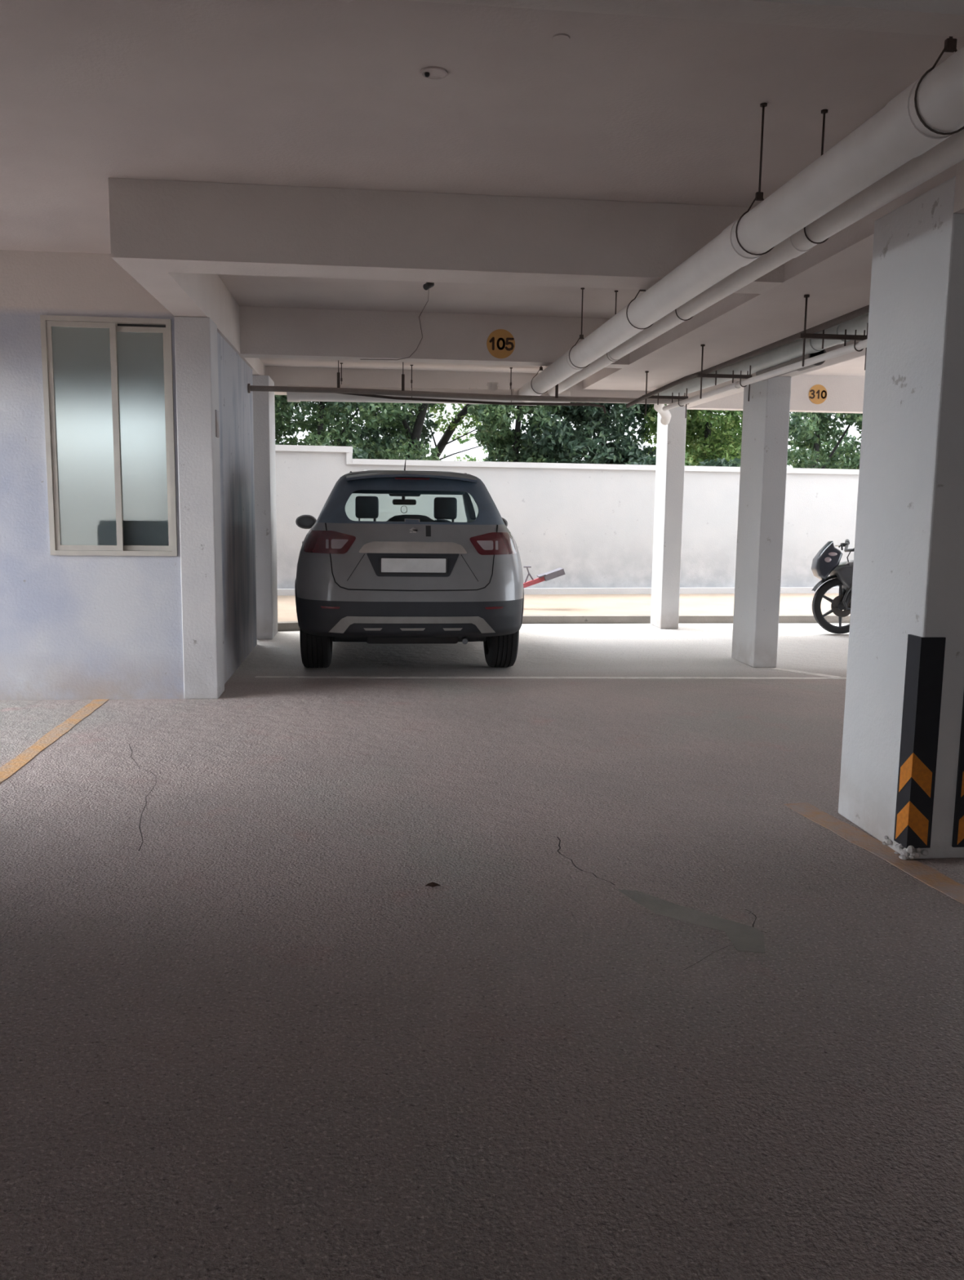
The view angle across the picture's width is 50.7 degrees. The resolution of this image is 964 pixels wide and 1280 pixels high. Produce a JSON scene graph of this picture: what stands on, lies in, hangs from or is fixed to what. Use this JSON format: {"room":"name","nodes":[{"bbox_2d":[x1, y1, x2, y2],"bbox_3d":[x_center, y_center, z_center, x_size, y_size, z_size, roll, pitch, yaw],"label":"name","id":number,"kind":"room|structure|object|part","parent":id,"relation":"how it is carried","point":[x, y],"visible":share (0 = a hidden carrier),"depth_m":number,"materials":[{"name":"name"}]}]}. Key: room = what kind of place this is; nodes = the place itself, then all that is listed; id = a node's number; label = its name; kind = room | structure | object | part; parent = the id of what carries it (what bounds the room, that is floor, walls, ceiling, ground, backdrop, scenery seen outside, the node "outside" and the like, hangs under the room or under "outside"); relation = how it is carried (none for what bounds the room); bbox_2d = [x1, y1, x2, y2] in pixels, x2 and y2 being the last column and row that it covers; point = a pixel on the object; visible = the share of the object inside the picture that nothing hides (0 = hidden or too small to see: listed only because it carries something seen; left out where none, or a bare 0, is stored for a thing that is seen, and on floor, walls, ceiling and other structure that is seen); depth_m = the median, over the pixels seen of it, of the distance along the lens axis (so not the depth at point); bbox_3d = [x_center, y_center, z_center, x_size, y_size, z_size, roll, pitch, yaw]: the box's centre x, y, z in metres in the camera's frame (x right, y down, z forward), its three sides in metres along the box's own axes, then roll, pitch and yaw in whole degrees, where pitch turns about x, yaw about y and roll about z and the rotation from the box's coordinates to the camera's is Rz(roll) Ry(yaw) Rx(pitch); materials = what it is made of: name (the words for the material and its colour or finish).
{"room":"parking garage","nodes":[
{"label":"parking garage","id":0,"kind":"room"},
{"bbox_2d":[0,249,184,700],"bbox_3d":[-5.362,-1.041,6.463,6.719,2.900,0.150,0,8,-6],"label":"wall","id":1,"kind":"structure","parent":0,"point":[73,627],"depth_m":6.74,"materials":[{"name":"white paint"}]},
{"bbox_2d":[40,315,177,555],"bbox_3d":[-2.437,-1.325,6.685,0.814,1.534,0.075,0,8,-6],"label":"window","id":2,"kind":"structure","parent":1,"relation":"in","point":[108,387],"depth_m":6.67,"materials":[{"name":"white glass"}]},
{"bbox_3d":[-2.597,-1.323,6.652,0.374,1.416,0.005,0,8,-6],"label":"pane","id":3,"kind":"part","parent":2,"relation":"part of","materials":[{"name":"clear glass"}]},
{"bbox_3d":[-2.593,-1.323,6.653,0.430,1.468,0.024,0,8,-6],"label":"sash","id":4,"kind":"part","parent":2,"relation":"part of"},
{"bbox_3d":[-2.238,-1.319,6.718,0.306,1.400,0.005,0,8,-6],"label":"pane","id":5,"kind":"part","parent":2,"relation":"part of","materials":[{"name":"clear glass"}]},
{"bbox_3d":[-2.240,-1.319,6.719,0.350,1.452,0.024,0,8,-6],"label":"sash","id":6,"kind":"part","parent":2,"relation":"part of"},
{"bbox_2d":[217,331,257,684],"bbox_3d":[-2.059,-1.051,8.258,0.150,2.527,2.390,0,8,-6],"label":"wall","id":7,"kind":"structure","parent":0,"point":[234,375],"depth_m":8.21,"materials":[{"name":"paint"}]},
{"bbox_2d":[259,358,547,373],"bbox_3d":[0.025,-2.857,9.763,4.700,0.400,2.200,0,8,-6],"label":"ceiling","id":8,"kind":"structure","parent":0,"point":[266,362],"depth_m":10.01,"materials":[{"name":"paint"}]},
{"bbox_2d":[337,360,340,387],"bbox_3d":[-1.270,-2.380,8.994,0.026,0.375,0.008,0,8,-6],"label":"strap hanger","id":9,"kind":"object","parent":8,"relation":"hanging from","point":[338,372],"visible":0.78,"depth_m":9.00,"materials":[{"name":"metal"}]},
{"bbox_2d":[247,383,688,404],"bbox_3d":[-0.027,-2.224,9.247,4.109,0.089,0.230,-1,8,-11],"label":"pipe","id":10,"kind":"object","parent":9,"relation":"hanging from","point":[250,388],"visible":0.93,"depth_m":9.13,"materials":[{"name":"metal"}]},
{"bbox_2d":[341,393,606,413],"bbox_3d":[-0.185,-2.166,9.205,2.703,0.161,0.058,0,8,-7],"label":"pipe","id":11,"kind":"object","parent":10,"relation":"attached to","point":[357,394],"visible":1,"depth_m":9.21,"materials":[{"name":"metal"}]},
{"bbox_2d":[340,362,342,384],"bbox_3d":[-1.365,-2.509,9.884,0.028,0.359,0.158,0,8,-6],"label":"hanger","id":12,"kind":"object","parent":8,"relation":"hanging from","point":[341,363],"visible":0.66,"depth_m":9.87,"materials":[{"name":"metal"}]},
{"bbox_2d":[401,362,404,391],"bbox_3d":[-0.703,-2.380,9.055,0.026,0.375,0.008,0,8,-6],"label":"strap hanger","id":13,"kind":"object","parent":8,"relation":"hanging from","point":[402,374],"visible":0.78,"depth_m":9.06,"materials":[{"name":"metal"}]},
{"bbox_2d":[410,364,413,397],"bbox_3d":[-0.689,-2.509,9.957,0.028,0.359,0.158,0,8,-6],"label":"hanger","id":14,"kind":"object","parent":8,"relation":"hanging from","point":[411,365],"visible":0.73,"depth_m":9.94,"materials":[{"name":"metal"}]},
{"bbox_2d":[286,382,570,405],"bbox_3d":[-0.506,-2.425,9.988,2.770,0.230,0.160,0,8,-6],"label":"drain pipe","id":15,"kind":"object","parent":14,"relation":"hanging from","point":[295,397],"visible":0.59,"depth_m":9.92,"materials":[{"name":"white plastic"}]},
{"bbox_2d":[265,365,651,404],"bbox_3d":[-0.061,-2.744,10.531,4.267,0.469,0.299,0,8,-6],"label":"ceiling beam","id":16,"kind":"structure","parent":8,"relation":"attached to","point":[280,375],"depth_m":10.32,"materials":[{"name":"paint"}]},
{"bbox_2d":[509,367,512,402],"bbox_3d":[0.285,-2.511,10.062,0.028,0.359,0.158,0,8,-6],"label":"hanger","id":17,"kind":"object","parent":8,"relation":"hanging from","point":[511,368],"visible":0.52,"depth_m":10.04,"materials":[{"name":"metal"}]},
{"bbox_2d":[530,365,548,394],"bbox_3d":[0.532,-2.394,9.170,0.180,0.345,0.028,0,8,-6],"label":"hanger","id":18,"kind":"object","parent":8,"relation":"hanging from","point":[540,367],"visible":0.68,"depth_m":9.16,"materials":[{"name":"metal"}]},
{"bbox_2d":[555,383,558,398],"bbox_3d":[0.679,-2.382,9.203,0.026,0.375,0.008,0,8,-6],"label":"strap hanger","id":19,"kind":"object","parent":8,"relation":"hanging from","point":[557,385],"visible":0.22,"depth_m":9.22,"materials":[{"name":"metal"}]},
{"bbox_2d":[0,622,963,1279],"bbox_3d":[1.676,1.037,3.138,20.000,0.152,17.550,0,8,-6],"label":"floor","id":20,"kind":"structure","parent":0,"point":[647,1015],"depth_m":2.89,"materials":[{"name":"concrete"}]},
{"bbox_2d":[0,699,108,782],"bbox_3d":[-2.322,0.696,4.712,0.104,0.002,4.390,0,8,-7],"label":"painted line","id":21,"kind":"object","parent":20,"relation":"on","point":[7,770],"visible":1,"depth_m":5.68,"materials":[{"name":"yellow paint"}]},
{"bbox_2d":[173,315,224,698],"bbox_3d":[-1.917,-0.869,6.925,0.228,2.526,0.315,0,8,-6],"label":"column","id":22,"kind":"structure","parent":20,"relation":"on","point":[196,350],"depth_m":6.78,"materials":[{"name":"paint"}]},
{"bbox_2d":[215,409,219,437],"bbox_3d":[-1.793,-1.464,6.885,0.018,0.180,0.090,0,8,-6],"label":"switch plate","id":23,"kind":"object","parent":22,"relation":"attached to","point":[216,411],"visible":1,"depth_m":6.87,"materials":[{"name":"white plastic"}]},
{"bbox_2d":[252,374,277,639],"bbox_3d":[-2.180,-1.299,10.088,0.220,2.527,0.570,0,8,-6],"label":"square column","id":24,"kind":"structure","parent":20,"relation":"on","point":[264,402],"depth_m":9.85,"materials":[{"name":"paint"}]},
{"bbox_2d":[294,457,524,667],"bbox_3d":[-0.719,-0.782,9.492,2.124,1.702,3.993,0,8,-6],"label":"car","id":25,"kind":"object","parent":20,"relation":"on","point":[405,579],"visible":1,"depth_m":7.66,"materials":[{"name":"grey metal"}]},
{"bbox_2d":[295,514,316,528],"bbox_3d":[-1.744,-1.174,10.096,0.210,0.144,0.100,0,8,-6],"label":"mirror","id":26,"kind":"object","parent":25,"relation":"attached to","point":[305,521],"depth_m":10.04,"materials":[{"name":"grey paint"}]},
{"bbox_2d":[297,515,315,527],"bbox_3d":[-1.738,-1.167,10.041,0.176,0.112,0.012,0,8,-6],"label":"mirror glass","id":27,"kind":"object","parent":25,"relation":"attached to","point":[302,521],"depth_m":10.04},
{"bbox_2d":[303,529,355,554],"bbox_3d":[-1.192,-0.744,7.691,0.546,0.169,0.160,7,10,39],"label":"tail light","id":28,"kind":"object","parent":25,"relation":"attached to","point":[316,541],"depth_m":7.60,"materials":[{"name":"plastic"}]},
{"bbox_2d":[392,496,416,513],"bbox_3d":[-0.737,-1.297,9.650,0.227,0.190,0.050,0,8,-6],"label":"rearview mirror","id":29,"kind":"object","parent":25,"relation":"attached to","point":[396,501],"depth_m":9.64,"materials":[{"name":"black plastic"}]},
{"bbox_3d":[-0.518,-0.114,7.641,1.260,0.134,0.122,0,8,-6],"label":"skid plate","id":30,"kind":"part","parent":25,"relation":"part of","materials":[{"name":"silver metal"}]},
{"bbox_2d":[405,519,418,521],"bbox_3d":[-0.525,-0.896,7.649,0.100,0.020,0.011,0,8,-6],"label":"print","id":31,"kind":"object","parent":25,"relation":"on","point":[406,520],"depth_m":7.65,"materials":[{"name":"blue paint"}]},
{"bbox_2d":[395,477,429,479],"bbox_3d":[-0.531,-1.229,7.751,0.260,0.012,0.012,0,8,-6],"label":"brake light","id":32,"kind":"object","parent":25,"relation":"attached to","point":[395,477],"depth_m":7.75,"materials":[{"name":"plastic"}]},
{"bbox_3d":[-0.512,-0.552,7.578,0.510,0.130,0.012,0,8,-6],"label":"plate frame","id":33,"kind":"part","parent":25,"relation":"part of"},
{"bbox_3d":[-0.509,-0.555,7.571,0.481,0.104,0.005,0,8,-6],"label":"number plate","id":34,"kind":"part","parent":25,"relation":"part of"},
{"bbox_2d":[469,532,517,555],"bbox_3d":[0.128,-0.746,7.833,0.160,0.169,0.546,7,10,38],"label":"tail light","id":35,"kind":"object","parent":25,"relation":"attached to","point":[480,543],"depth_m":7.73,"materials":[{"name":"plastic"}]},
{"bbox_2d":[424,882,439,887],"bbox_3d":[-0.174,0.867,3.600,0.060,0.010,0.028,0,8,-6],"label":"dry leaf","id":36,"kind":"object","parent":20,"relation":"on","point":[431,884],"visible":1,"depth_m":3.60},
{"bbox_2d":[254,675,846,679],"bbox_3d":[1.501,0.299,8.037,6.506,0.002,0.071,0,8,-4],"label":"painted line","id":37,"kind":"object","parent":20,"relation":"on","point":[309,677],"visible":0.82,"depth_m":7.96,"materials":[{"name":"white paint"}]},
{"bbox_2d":[650,406,687,628],"bbox_3d":[2.066,-1.345,11.289,0.204,2.410,0.430,0,8,-6],"label":"concrete column","id":38,"kind":"structure","parent":20,"relation":"on","point":[671,437],"depth_m":11.14,"materials":[{"name":"paint"}]},
{"bbox_2d":[731,376,791,667],"bbox_3d":[2.385,-0.994,8.717,0.205,2.409,0.540,0,8,-6],"label":"concrete column","id":39,"kind":"structure","parent":20,"relation":"on","point":[766,416],"depth_m":8.53,"materials":[{"name":"paint"}]},
{"bbox_2d":[770,667,840,677],"bbox_3d":[2.662,0.270,8.370,0.095,0.002,0.584,-7,11,-44],"label":"painted line","id":40,"kind":"object","parent":20,"relation":"on","point":[776,668],"visible":1,"depth_m":8.35,"materials":[{"name":"white paint"}]},
{"bbox_2d":[811,539,854,634],"bbox_3d":[4.515,-0.597,11.012,1.941,1.057,0.869,-1,8,-11],"label":"motorcycle","id":41,"kind":"object","parent":20,"relation":"on","point":[827,560],"visible":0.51,"depth_m":10.88,"materials":[{"name":"metal"}]},
{"bbox_2d":[824,556,831,562],"bbox_3d":[3.678,-0.855,10.817,0.080,0.060,0.040,1,4,0],"label":"lamp","id":42,"kind":"object","parent":41,"relation":"attached to","point":[827,559],"depth_m":10.80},
{"bbox_3d":[4.148,-0.840,10.911,0.630,0.160,0.260,1,4,0],"label":"fuel tank","id":43,"kind":"part","parent":41,"relation":"part of","materials":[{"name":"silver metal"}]},
{"bbox_2d":[783,802,963,904],"bbox_3d":[1.648,0.868,3.822,0.131,0.002,1.765,-1,8,-14],"label":"painted line","id":44,"kind":"object","parent":20,"relation":"on","point":[934,878],"visible":0.97,"depth_m":4.03,"materials":[{"name":"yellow paint"}]},
{"bbox_2d":[838,175,963,859],"bbox_3d":[1.756,-0.434,4.074,0.288,2.538,0.627,0,8,-6],"label":"concrete column","id":45,"kind":"structure","parent":20,"relation":"on","point":[908,578],"depth_m":3.96,"materials":[{"name":"paint"}]},
{"bbox_2d":[893,634,946,848],"bbox_3d":[1.687,0.392,3.925,0.098,0.822,0.098,0,8,-6],"label":"guard","id":46,"kind":"object","parent":45,"relation":"attached to","point":[925,659],"visible":1,"depth_m":3.89,"materials":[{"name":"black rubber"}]},
{"bbox_2d":[951,693,963,847],"bbox_3d":[1.879,0.391,3.945,0.098,0.822,0.098,0,8,-6],"label":"guard","id":47,"kind":"object","parent":45,"relation":"attached to","point":[957,841],"visible":1,"depth_m":3.92,"materials":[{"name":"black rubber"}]},
{"bbox_2d":[0,0,963,318],"bbox_3d":[2.752,-1.823,1.520,18.200,0.180,14.900,0,8,-6],"label":"ceiling","id":48,"kind":"structure","parent":0,"point":[302,93],"depth_m":4.01,"materials":[{"name":"paint"}]},
{"bbox_2d":[126,271,265,375],"bbox_3d":[-2.027,-2.460,7.862,0.212,0.370,5.219,0,8,-6],"label":"ceiling beam","id":49,"kind":"structure","parent":48,"relation":"attached to","point":[182,294],"depth_m":6.47,"materials":[{"name":"paint"}]},
{"bbox_2d":[422,281,434,289],"bbox_3d":[-0.374,-2.493,7.145,0.059,0.074,0.087,7,10,38],"label":"junction box","id":50,"kind":"object","parent":48,"relation":"attached to","point":[428,285],"visible":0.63,"depth_m":7.13,"materials":[{"name":"paint"}]},
{"bbox_2d":[420,66,447,79],"bbox_3d":[-0.175,-2.055,3.696,0.100,0.020,0.100,0,8,-6],"label":"ceiling box","id":51,"kind":"object","parent":48,"relation":"attached to","point":[433,73],"visible":1,"depth_m":3.69,"materials":[{"name":"paint"}]},
{"bbox_2d":[239,306,630,368],"bbox_3d":[-0.367,-2.525,8.513,3.226,0.372,0.230,0,8,-6],"label":"ceiling beam","id":52,"kind":"structure","parent":48,"relation":"attached to","point":[265,332],"depth_m":8.38,"materials":[{"name":"paint"}]},
{"bbox_2d":[360,288,429,359],"bbox_3d":[-0.674,-2.416,7.767,0.523,0.390,1.196,0,8,-6],"label":"cable","id":53,"kind":"object","parent":52,"relation":"hanging from","point":[428,289],"visible":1,"depth_m":8.36,"materials":[{"name":"metal"}]},
{"bbox_2d":[486,328,515,358],"bbox_3d":[0.158,-2.463,8.458,0.238,0.238,0.005,0,8,-6],"label":"number sign","id":54,"kind":"object","parent":52,"relation":"attached to","point":[500,343],"visible":1,"depth_m":8.46,"materials":[{"name":"paint"}]},
{"bbox_2d":[108,177,784,293],"bbox_3d":[-0.131,-2.092,5.314,3.440,0.372,0.300,0,8,-6],"label":"ceiling beam","id":55,"kind":"structure","parent":48,"relation":"attached to","point":[166,226],"depth_m":5.16,"materials":[{"name":"paint"}]},
{"bbox_2d":[552,33,569,42],"bbox_3d":[0.266,-2.017,3.408,0.060,0.004,0.060,0,8,-6],"label":"ceiling box","id":56,"kind":"object","parent":48,"relation":"attached to","point":[560,37],"visible":1,"depth_m":3.40,"materials":[{"name":"paint"}]},
{"bbox_2d":[568,287,589,368],"bbox_3d":[0.724,-2.262,7.382,0.180,0.565,0.028,0,8,-6],"label":"hanger","id":57,"kind":"object","parent":48,"relation":"hanging from","point":[581,336],"visible":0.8,"depth_m":7.38,"materials":[{"name":"metal"}]},
{"bbox_3d":[0.725,-2.373,7.367,0.008,0.342,0.008,3,8,16],"label":"rod","id":58,"kind":"part","parent":57,"relation":"part of","materials":[{"name":"metal"}]},
{"bbox_2d":[606,290,618,361],"bbox_3d":[0.978,-2.300,7.455,0.118,0.504,0.028,0,8,-6],"label":"hanger","id":59,"kind":"object","parent":48,"relation":"hanging from","point":[615,291],"visible":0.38,"depth_m":7.43,"materials":[{"name":"metal"}]},
{"bbox_3d":[0.979,-2.379,7.444,0.008,0.343,0.008,-3,9,-28],"label":"rod","id":60,"kind":"part","parent":59,"relation":"part of","materials":[{"name":"metal"}]},
{"bbox_2d":[547,125,963,395],"bbox_3d":[1.549,-1.382,2.135,0.112,0.112,16.050,0,8,-6],"label":"drain pipe","id":61,"kind":"object","parent":59,"relation":"hanging from","point":[949,152],"visible":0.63,"depth_m":4.07,"materials":[{"name":"white plastic"}]},
{"bbox_2d":[626,289,653,328],"bbox_3d":[0.904,-2.035,5.707,0.180,0.565,0.028,0,8,-6],"label":"hanger","id":62,"kind":"object","parent":48,"relation":"hanging from","point":[639,290],"visible":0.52,"depth_m":5.72,"materials":[{"name":"metal"}]},
{"bbox_2d":[404,0,963,37],"bbox_3d":[-3.205,-1.690,2.009,10.059,0.369,0.110,0,8,-6],"label":"ceiling beam","id":63,"kind":"structure","parent":48,"relation":"attached to","point":[927,17],"depth_m":2.44,"materials":[{"name":"paint"}]},
{"bbox_2d":[675,308,693,320],"bbox_3d":[1.160,-2.069,5.760,0.118,0.504,0.028,0,8,-6],"label":"hanger","id":64,"kind":"object","parent":48,"relation":"hanging from","point":[676,308],"visible":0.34,"depth_m":5.79,"materials":[{"name":"metal"}]},
{"bbox_2d":[735,102,774,255],"bbox_3d":[1.089,-1.800,3.983,0.180,0.565,0.028,0,8,-6],"label":"hanger","id":65,"kind":"object","parent":48,"relation":"hanging from","point":[759,195],"visible":0.74,"depth_m":3.98,"materials":[{"name":"metal"}]},
{"bbox_3d":[1.091,-1.911,3.968,0.008,0.342,0.008,3,8,16],"label":"rod","id":66,"kind":"part","parent":65,"relation":"part of","materials":[{"name":"metal"}]},
{"bbox_2d":[666,334,866,408],"bbox_3d":[2.563,-2.240,7.121,0.219,0.489,8.090,0,8,-6],"label":"ceiling beam","id":67,"kind":"structure","parent":48,"relation":"attached to","point":[855,354],"depth_m":8.22,"materials":[{"name":"paint"}]},
{"bbox_2d":[804,109,829,244],"bbox_3d":[1.345,-1.835,4.036,0.118,0.504,0.028,0,8,-6],"label":"hanger","id":68,"kind":"object","parent":48,"relation":"hanging from","point":[824,112],"visible":0.41,"depth_m":4.01,"materials":[{"name":"metal"}]},
{"bbox_3d":[1.346,-1.915,4.025,0.008,0.343,0.008,-3,9,-28],"label":"rod","id":69,"kind":"part","parent":68,"relation":"part of","materials":[{"name":"metal"}]},
{"bbox_2d":[914,35,963,134],"bbox_3d":[1.231,-1.621,2.662,0.180,0.565,0.028,0,8,-6],"label":"hanger","id":70,"kind":"object","parent":48,"relation":"hanging from","point":[950,44],"visible":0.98,"depth_m":2.67,"materials":[{"name":"metal"}]},
{"bbox_2d":[518,45,963,402],"bbox_3d":[1.290,-1.352,2.112,0.173,0.173,16.050,0,8,-6],"label":"drain pipe","id":71,"kind":"object","parent":70,"relation":"hanging from","point":[895,135],"visible":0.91,"depth_m":3.44,"materials":[{"name":"white plastic"}]},
{"bbox_2d":[953,159,963,213],"bbox_3d":[2.327,-1.128,-1.122,0.270,0.502,9.599,0,8,-6],"label":"ceiling beam","id":72,"kind":"structure","parent":48,"relation":"attached to","point":[958,207],"depth_m":3.59,"materials":[{"name":"paint"}]},
{"bbox_2d":[582,164,956,391],"bbox_3d":[1.931,-2.306,7.100,1.040,0.369,7.000,0,8,-6],"label":"ceiling","id":73,"kind":"structure","parent":0,"point":[835,273],"depth_m":6.28,"materials":[{"name":"paint"}]},
{"bbox_2d":[642,370,688,417],"bbox_3d":[1.635,-2.186,9.063,0.410,0.400,0.032,0,8,-6],"label":"bracket","id":74,"kind":"object","parent":73,"relation":"hanging from","point":[658,397],"visible":0.89,"depth_m":9.06,"materials":[{"name":"metal"}]},
{"bbox_3d":[1.461,-2.191,9.044,0.011,0.390,0.011,-3,9,-28],"label":"threaded rod","id":75,"kind":"part","parent":74,"relation":"part of","materials":[{"name":"metal"}]},
{"bbox_2d":[697,344,751,401],"bbox_3d":[1.799,-1.979,7.536,0.410,0.400,0.032,0,8,-6],"label":"bracket","id":76,"kind":"object","parent":73,"relation":"hanging from","point":[716,375],"visible":0.88,"depth_m":7.53,"materials":[{"name":"metal"}]},
{"bbox_3d":[1.625,-1.984,7.517,0.011,0.390,0.011,-3,9,-28],"label":"threaded rod","id":77,"kind":"part","parent":76,"relation":"part of","materials":[{"name":"metal"}]},
{"bbox_2d":[654,312,868,395],"bbox_3d":[2.244,-2.013,6.870,0.172,0.136,7.002,0,8,-7],"label":"drain pipe","id":78,"kind":"object","parent":73,"relation":"attached to","point":[792,350],"visible":0.43,"depth_m":7.43,"materials":[{"name":"grey plastic"}]},
{"bbox_2d":[653,404,671,425],"bbox_3d":[1.864,-2.381,10.528,0.148,0.274,0.499,4,8,20],"label":"drain pipe","id":79,"kind":"object","parent":78,"relation":"attached to","point":[665,415],"visible":0.72,"depth_m":10.55,"materials":[{"name":"white plastic"}]},
{"bbox_2d":[755,349,826,381],"bbox_3d":[2.253,-2.020,7.478,0.131,0.131,1.000,0,8,-6],"label":"drain pipe","id":80,"kind":"object","parent":78,"relation":"attached to","point":[809,355],"visible":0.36,"depth_m":7.23,"materials":[{"name":"plastic"}]},
{"bbox_2d":[798,294,868,370],"bbox_3d":[1.992,-1.735,5.743,0.410,0.400,0.032,0,8,-6],"label":"bracket","id":81,"kind":"object","parent":73,"relation":"hanging from","point":[804,335],"visible":0.87,"depth_m":5.73,"materials":[{"name":"metal"}]},
{"bbox_2d":[626,304,869,407],"bbox_3d":[1.760,-1.793,6.417,0.119,0.116,5.953,0,8,-7],"label":"pipe","id":82,"kind":"object","parent":81,"relation":"attached to","point":[865,309],"visible":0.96,"depth_m":6.39,"materials":[{"name":"metal"}]},
{"bbox_2d":[662,338,867,410],"bbox_3d":[2.051,-1.778,6.576,0.059,0.055,6.200,0,8,-6],"label":"pipe","id":83,"kind":"object","parent":81,"relation":"on","point":[860,344],"visible":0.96,"depth_m":6.89,"materials":[{"name":"white plastic"}]},
{"bbox_3d":[1.818,-1.740,5.723,0.011,0.390,0.011,-3,9,-28],"label":"threaded rod","id":84,"kind":"part","parent":81,"relation":"part of","materials":[{"name":"metal"}]},
{"bbox_2d":[800,355,865,376],"bbox_3d":[6.960,-2.401,7.374,8.580,0.115,8.500,0,8,-6],"label":"ceiling","id":85,"kind":"structure","parent":0,"point":[855,366],"depth_m":10.59,"materials":[{"name":"paint"}]},
{"bbox_2d":[687,374,865,413],"bbox_3d":[6.519,-2.769,11.483,8.579,0.499,0.190,0,8,-6],"label":"ceiling beam","id":86,"kind":"structure","parent":85,"relation":"attached to","point":[845,393],"depth_m":11.10,"materials":[{"name":"paint"}]},
{"bbox_2d":[808,384,826,404],"bbox_3d":[3.665,-2.679,11.089,0.210,0.210,0.005,0,8,-6],"label":"number sign","id":87,"kind":"object","parent":86,"relation":"attached to","point":[817,393],"visible":1,"depth_m":11.09,"materials":[{"name":"paint"}]},
{"label":"outside","id":88,"kind":"structure","parent":0,"visible":0},
{"bbox_3d":[3.092,-4.129,41.431,75.000,0.120,57.903,0,8,-6],"label":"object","id":89,"kind":"structure","parent":88,"visible":0},
{"bbox_2d":[313,444,368,458],"bbox_3d":[-2.937,-1.860,15.349,3.285,2.220,1.307,0,8,-6],"label":"shrub","id":90,"kind":"object","parent":89,"relation":"on","point":[356,455],"visible":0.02,"depth_m":15.23,"materials":[{"name":"green plant"}]},
{"bbox_2d":[274,395,446,460],"bbox_3d":[-3.099,-4.530,17.032,6.461,7.062,3.968,0,8,-6],"label":"tree","id":91,"kind":"object","parent":89,"relation":"on","point":[326,415],"visible":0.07,"depth_m":16.27,"materials":[{"name":"green plant"}]},
{"bbox_2d":[334,402,438,458],"bbox_3d":[-1.688,-4.902,18.128,3.453,7.567,4.027,-1,8,-11],"label":"tree","id":92,"kind":"object","parent":89,"relation":"on","point":[420,431],"visible":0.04,"depth_m":17.60,"materials":[{"name":"green plant"}]},
{"bbox_2d":[426,403,494,461],"bbox_3d":[-0.586,-4.797,19.165,2.955,7.123,2.782,0,8,-6],"label":"tree","id":93,"kind":"object","parent":89,"relation":"on","point":[460,415],"visible":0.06,"depth_m":18.80,"materials":[{"name":"green plant"}]},
{"bbox_2d":[466,404,565,462],"bbox_3d":[0.416,-4.463,16.914,2.202,7.050,2.408,0,8,-3],"label":"tree","id":94,"kind":"object","parent":89,"relation":"on","point":[506,442],"visible":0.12,"depth_m":16.60,"materials":[{"name":"green plant"}]},
{"bbox_2d":[520,401,656,464],"bbox_3d":[1.835,-4.234,17.409,3.733,6.504,3.312,0,8,-6],"label":"tree","id":95,"kind":"object","parent":89,"relation":"on","point":[576,443],"visible":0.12,"depth_m":16.70,"materials":[{"name":"green plant"}]},
{"bbox_2d":[625,455,656,465],"bbox_3d":[1.909,-1.891,16.198,2.566,2.182,1.342,0,8,-6],"label":"shrub","id":96,"kind":"object","parent":89,"relation":"on","point":[648,460],"visible":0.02,"depth_m":15.88,"materials":[{"name":"green plant"}]},
{"bbox_2d":[637,404,742,466],"bbox_3d":[3.802,-4.475,17.771,3.436,6.931,3.049,0,8,-6],"label":"tree","id":97,"kind":"object","parent":89,"relation":"on","point":[716,433],"visible":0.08,"depth_m":17.26,"materials":[{"name":"green plant"}]},
{"bbox_2d":[697,457,740,466],"bbox_3d":[4.284,-1.904,16.650,1.690,2.149,1.409,0,8,-6],"label":"shrub","id":98,"kind":"object","parent":89,"relation":"on","point":[735,462],"visible":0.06,"depth_m":16.41,"materials":[{"name":"green plant"}]},
{"bbox_2d":[737,410,862,469],"bbox_3d":[6.495,-4.456,18.359,5.586,6.812,3.297,0,8,-6],"label":"tree","id":99,"kind":"object","parent":89,"relation":"on","point":[813,434],"visible":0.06,"depth_m":18.00,"materials":[{"name":"green plant"}]},
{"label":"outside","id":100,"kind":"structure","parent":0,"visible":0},
{"bbox_2d":[277,593,850,622],"bbox_3d":[0.665,-0.294,12.549,20.499,0.155,4.980,-1,8,-11],"label":"sand","id":101,"kind":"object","parent":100,"point":[691,603],"visible":0.07,"depth_m":13.37,"materials":[{"name":"sand"}]},
{"bbox_2d":[523,565,565,587],"bbox_3d":[0.397,-0.646,12.641,1.248,0.548,0.517,0,8,-6],"label":"seesaw","id":102,"kind":"object","parent":101,"relation":"on","point":[560,571],"visible":0.56,"depth_m":12.62,"materials":[{"name":"red paint"}]},
{"bbox_3d":[0.581,-0.810,12.639,0.133,0.219,0.020,0,8,-6],"label":"handle","id":103,"kind":"part","parent":102,"relation":"part of","materials":[{"name":"grey paint"}]},
{"bbox_3d":[0.887,-0.819,12.670,0.265,0.156,0.220,0,8,-6],"label":"seat","id":104,"kind":"part","parent":102,"relation":"part of","materials":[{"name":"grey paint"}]},
{"bbox_2d":[277,614,850,631],"bbox_3d":[0.742,-0.111,11.084,20.200,0.185,1.321,-1,8,-14],"label":"kerb","id":105,"kind":"object","parent":101,"relation":"on","point":[526,619],"visible":0.24,"depth_m":11.71,"materials":[{"name":"concrete"}]},
{"bbox_2d":[275,444,859,595],"bbox_3d":[0.436,-1.664,14.662,20.105,2.100,0.379,-1,8,-11],"label":"wall","id":106,"kind":"structure","parent":101,"relation":"on","point":[594,522],"depth_m":14.85,"materials":[{"name":"paint"}]}
]}

